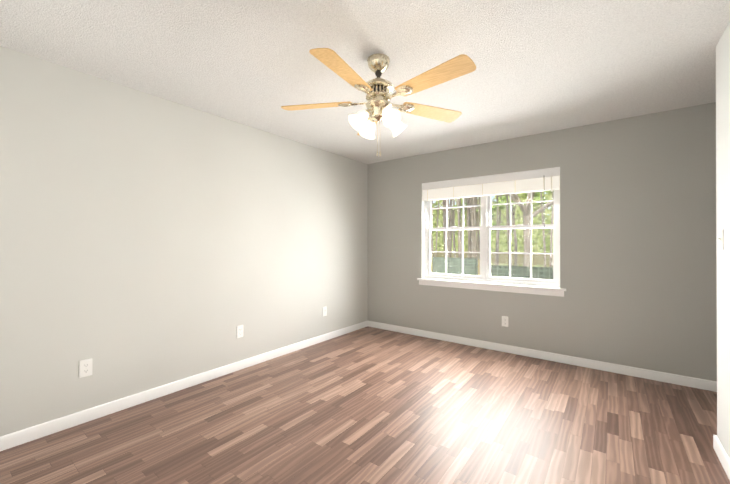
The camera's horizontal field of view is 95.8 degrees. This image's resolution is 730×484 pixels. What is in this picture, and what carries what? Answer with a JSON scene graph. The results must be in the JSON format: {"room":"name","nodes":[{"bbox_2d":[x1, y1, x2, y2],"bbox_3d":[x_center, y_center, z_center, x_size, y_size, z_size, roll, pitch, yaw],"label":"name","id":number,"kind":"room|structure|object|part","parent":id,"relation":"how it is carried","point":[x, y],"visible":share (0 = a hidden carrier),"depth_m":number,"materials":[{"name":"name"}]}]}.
{"room":"empty bedroom","nodes":[
{"label":"empty bedroom","id":0,"kind":"room"},
{"bbox_2d":[0,46,367,435],"bbox_3d":[-1.369,0.040,3.230,0.160,2.440,4.798,0,0,37],"label":"wall","id":1,"kind":"structure","parent":0,"point":[148,241],"depth_m":2.61,"materials":[{"name":"paint"}]},
{"bbox_2d":[79,358,91,377],"bbox_3d":[-1.953,0.882,2.308,0.008,0.118,0.072,0,0,37],"label":"electrical outlet","id":2,"kind":"object","parent":1,"relation":"attached to","point":[85,368],"visible":1,"depth_m":2.30,"materials":[{"name":"white plastic"}]},
{"bbox_2d":[0,320,367,450],"bbox_3d":[-1.311,1.218,3.159,0.014,0.084,4.440,0,0,37],"label":"baseboard","id":3,"kind":"structure","parent":1,"relation":"attached to","point":[17,438],"depth_m":2.60,"materials":[{"name":"white wood"}]},
{"bbox_2d":[237,325,242,337],"bbox_3d":[-1.235,0.885,3.266,0.008,0.118,0.072,0,0,37],"label":"electrical outlet","id":4,"kind":"object","parent":1,"relation":"attached to","point":[239,331],"visible":1,"depth_m":3.26,"materials":[{"name":"white plastic"}]},
{"bbox_2d":[323,306,326,315],"bbox_3d":[-0.515,0.888,4.227,0.008,0.118,0.072,0,0,37],"label":"electrical outlet","id":5,"kind":"object","parent":1,"relation":"attached to","point":[325,311],"visible":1,"depth_m":4.23,"materials":[{"name":"white plastic"}]},
{"bbox_2d":[0,326,729,483],"bbox_3d":[0.596,1.315,1.753,5.070,0.120,4.798,0,0,37],"label":"floor","id":6,"kind":"structure","parent":0,"point":[368,405],"depth_m":2.22,"materials":[{"name":"laminate"}]},
{"bbox_2d":[0,0,729,163],"bbox_3d":[0.596,-1.245,1.762,5.070,0.120,4.798,0,0,37],"label":"ceiling","id":7,"kind":"structure","parent":0,"point":[543,66],"depth_m":2.09,"materials":[{"name":"white paint"}]},
{"bbox_2d":[281,48,475,156],"bbox_3d":[0.091,-0.868,2.107,1.258,0.632,1.255,0,0,37],"label":"fan","id":8,"kind":"object","parent":7,"relation":"hanging from","point":[378,90],"visible":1,"depth_m":2.06,"materials":[{"name":"beige wood"}]},
{"bbox_3d":[-0.324,-0.913,2.212,0.467,0.034,0.307,0,0,37],"label":"blade","id":9,"kind":"part","parent":8,"relation":"part of","materials":[{"name":"brown wood"}]},
{"bbox_3d":[-0.101,-0.915,1.772,0.183,0.034,0.486,0,0,37],"label":"blade","id":10,"kind":"part","parent":8,"relation":"part of","materials":[{"name":"brown wood"}]},
{"bbox_3d":[-0.027,-0.781,2.084,0.107,0.122,0.122,-47,19,-19],"label":"glass","id":11,"kind":"part","parent":8,"relation":"part of","materials":[{"name":"white glass"}]},
{"bbox_3d":[0.030,-0.780,2.256,0.122,0.122,0.107,0,-44,-27],"label":"glass","id":12,"kind":"part","parent":8,"relation":"part of","materials":[{"name":"white glass"}]},
{"bbox_3d":[0.088,-0.917,2.142,0.196,0.276,0.196,0,0,37],"label":"motor","id":13,"kind":"part","parent":8,"relation":"part of","materials":[{"name":"gold metal"}]},
{"bbox_3d":[0.146,-0.781,2.027,0.122,0.122,0.107,0,44,-27],"label":"glass","id":14,"kind":"part","parent":8,"relation":"part of","materials":[{"name":"white glass"}]},
{"bbox_3d":[0.203,-0.781,2.200,0.107,0.122,0.122,47,-19,-19],"label":"glass","id":15,"kind":"part","parent":8,"relation":"part of","materials":[{"name":"white glass"}]},
{"bbox_3d":[0.466,-0.913,2.320,0.311,0.034,0.466,0,0,37],"label":"blade","id":16,"kind":"part","parent":8,"relation":"part of","materials":[{"name":"brown wood"}]},
{"bbox_3d":[0.370,-0.914,1.836,0.486,0.034,0.189,0,0,37],"label":"blade","id":17,"kind":"part","parent":8,"relation":"part of","materials":[{"name":"brown wood"}]},
{"bbox_2d":[367,102,716,380],"bbox_3d":[1.986,0.041,3.613,4.750,2.440,0.160,0,0,37],"label":"wall","id":18,"kind":"structure","parent":0,"point":[638,272],"depth_m":3.26,"materials":[{"name":"paint"}]},
{"bbox_2d":[417,278,565,290],"bbox_3d":[1.421,0.498,3.966,1.720,0.024,0.120,0,0,37],"label":"window sill","id":19,"kind":"structure","parent":18,"relation":"attached to","point":[500,284],"depth_m":3.85,"materials":[{"name":"white wood"}]},
{"bbox_2d":[419,167,563,296],"bbox_3d":[1.448,-0.108,4.005,1.680,1.362,0.179,0,0,37],"label":"window","id":20,"kind":"structure","parent":18,"relation":"in","point":[484,232],"depth_m":3.99,"materials":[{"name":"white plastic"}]},
{"bbox_3d":[1.152,0.131,4.267,0.740,0.644,0.028,0,0,37],"label":"lower window sash","id":21,"kind":"part","parent":20,"relation":"part of","materials":[{"name":"white wood"}]},
{"bbox_3d":[1.171,-0.452,4.295,0.740,0.594,0.028,0,0,37],"label":"upper window sash","id":22,"kind":"part","parent":20,"relation":"part of","materials":[{"name":"white wood"}]},
{"bbox_3d":[1.152,0.131,4.267,0.676,0.580,0.002,0,0,37],"label":"sash glass","id":23,"kind":"part","parent":20,"relation":"part of","materials":[{"name":"clear glass"}]},
{"bbox_3d":[1.171,-0.452,4.295,0.676,0.530,0.002,0,0,37],"label":"sash glass","id":24,"kind":"part","parent":20,"relation":"part of","materials":[{"name":"clear glass"}]},
{"bbox_2d":[422,168,558,264],"bbox_3d":[1.421,-0.267,3.968,1.594,1.031,0.068,0,0,37],"label":"window blinds","id":25,"kind":"object","parent":20,"relation":"attached to","point":[531,181],"visible":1,"depth_m":3.86,"materials":[{"name":"white plastic"}]},
{"bbox_3d":[1.988,-0.241,3.514,0.027,0.976,0.014,0,0,37],"label":"cord","id":26,"kind":"part","parent":25,"relation":"part of","materials":[{"name":"white plastic"}]},
{"bbox_3d":[1.400,0.541,3.939,1.680,0.062,0.019,0,0,37],"label":"window apron","id":27,"kind":"part","parent":20,"relation":"part of","materials":[{"name":"white wood"}]},
{"bbox_3d":[1.784,0.130,3.793,0.676,0.580,0.002,0,0,37],"label":"sash glass","id":28,"kind":"part","parent":20,"relation":"part of","materials":[{"name":"clear glass"}]},
{"bbox_3d":[1.784,0.130,3.793,0.740,0.644,0.028,0,0,37],"label":"lower window sash","id":29,"kind":"part","parent":20,"relation":"part of","materials":[{"name":"white wood"}]},
{"bbox_3d":[1.803,-0.453,3.821,0.740,0.594,0.028,0,0,37],"label":"upper window sash","id":30,"kind":"part","parent":20,"relation":"part of","materials":[{"name":"white wood"}]},
{"bbox_3d":[1.803,-0.453,3.821,0.676,0.530,0.002,0,0,37],"label":"sash glass","id":31,"kind":"part","parent":20,"relation":"part of","materials":[{"name":"clear glass"}]},
{"bbox_2d":[502,316,507,326],"bbox_3d":[1.608,0.912,3.789,0.072,0.118,0.008,0,0,37],"label":"electrical outlet","id":32,"kind":"object","parent":18,"relation":"attached to","point":[505,321],"visible":1,"depth_m":3.79,"materials":[{"name":"white plastic"}]},
{"bbox_2d":[368,321,716,391],"bbox_3d":[1.934,1.219,3.540,4.750,0.084,0.014,0,0,37],"label":"baseboard","id":33,"kind":"structure","parent":18,"relation":"attached to","point":[693,382],"depth_m":3.42,"materials":[{"name":"white wood"}]},
{"bbox_2d":[716,21,729,457],"bbox_3d":[1.706,0.030,0.223,1.452,2.440,3.354,0,0,37],"label":"wall","id":34,"kind":"structure","parent":0,"point":[723,205],"depth_m":1.87,"materials":[{"name":"paint"}]},
{"bbox_2d":[718,229,723,249],"bbox_3d":[2.042,-0.014,1.897,0.019,0.118,0.072,0,0,37],"label":"light switch","id":35,"kind":"object","parent":34,"relation":"attached to","point":[721,239],"visible":1,"depth_m":1.89,"materials":[{"name":"white plastic"}]},
{"bbox_2d":[713,434,729,479],"bbox_3d":[1.133,1.210,0.676,0.014,0.084,3.338,0,0,37],"label":"baseboard","id":36,"kind":"structure","parent":34,"relation":"attached to","point":[719,449],"depth_m":1.86,"materials":[{"name":"white"}]},
{"label":"outside","id":37,"kind":"structure","parent":0,"visible":0},
{"bbox_2d":[491,263,552,267],"bbox_3d":[12.081,2.033,33.544,85.000,0.150,59.820,0,0,37],"label":"ground","id":38,"kind":"structure","parent":37,"point":[521,265],"depth_m":27.20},
{"bbox_2d":[431,254,552,279],"bbox_3d":[-1.122,1.092,9.258,25.000,1.575,2.460,0,0,37],"label":"fence","id":39,"kind":"object","parent":38,"relation":"on","point":[538,272],"depth_m":6.47,"materials":[{"name":"green wood"}]},
{"bbox_2d":[431,190,553,267],"bbox_3d":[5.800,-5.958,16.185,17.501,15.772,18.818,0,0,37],"label":"trees","id":40,"kind":"object","parent":38,"relation":"on","point":[526,259],"depth_m":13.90,"materials":[{"name":"green plant"}]}
]}

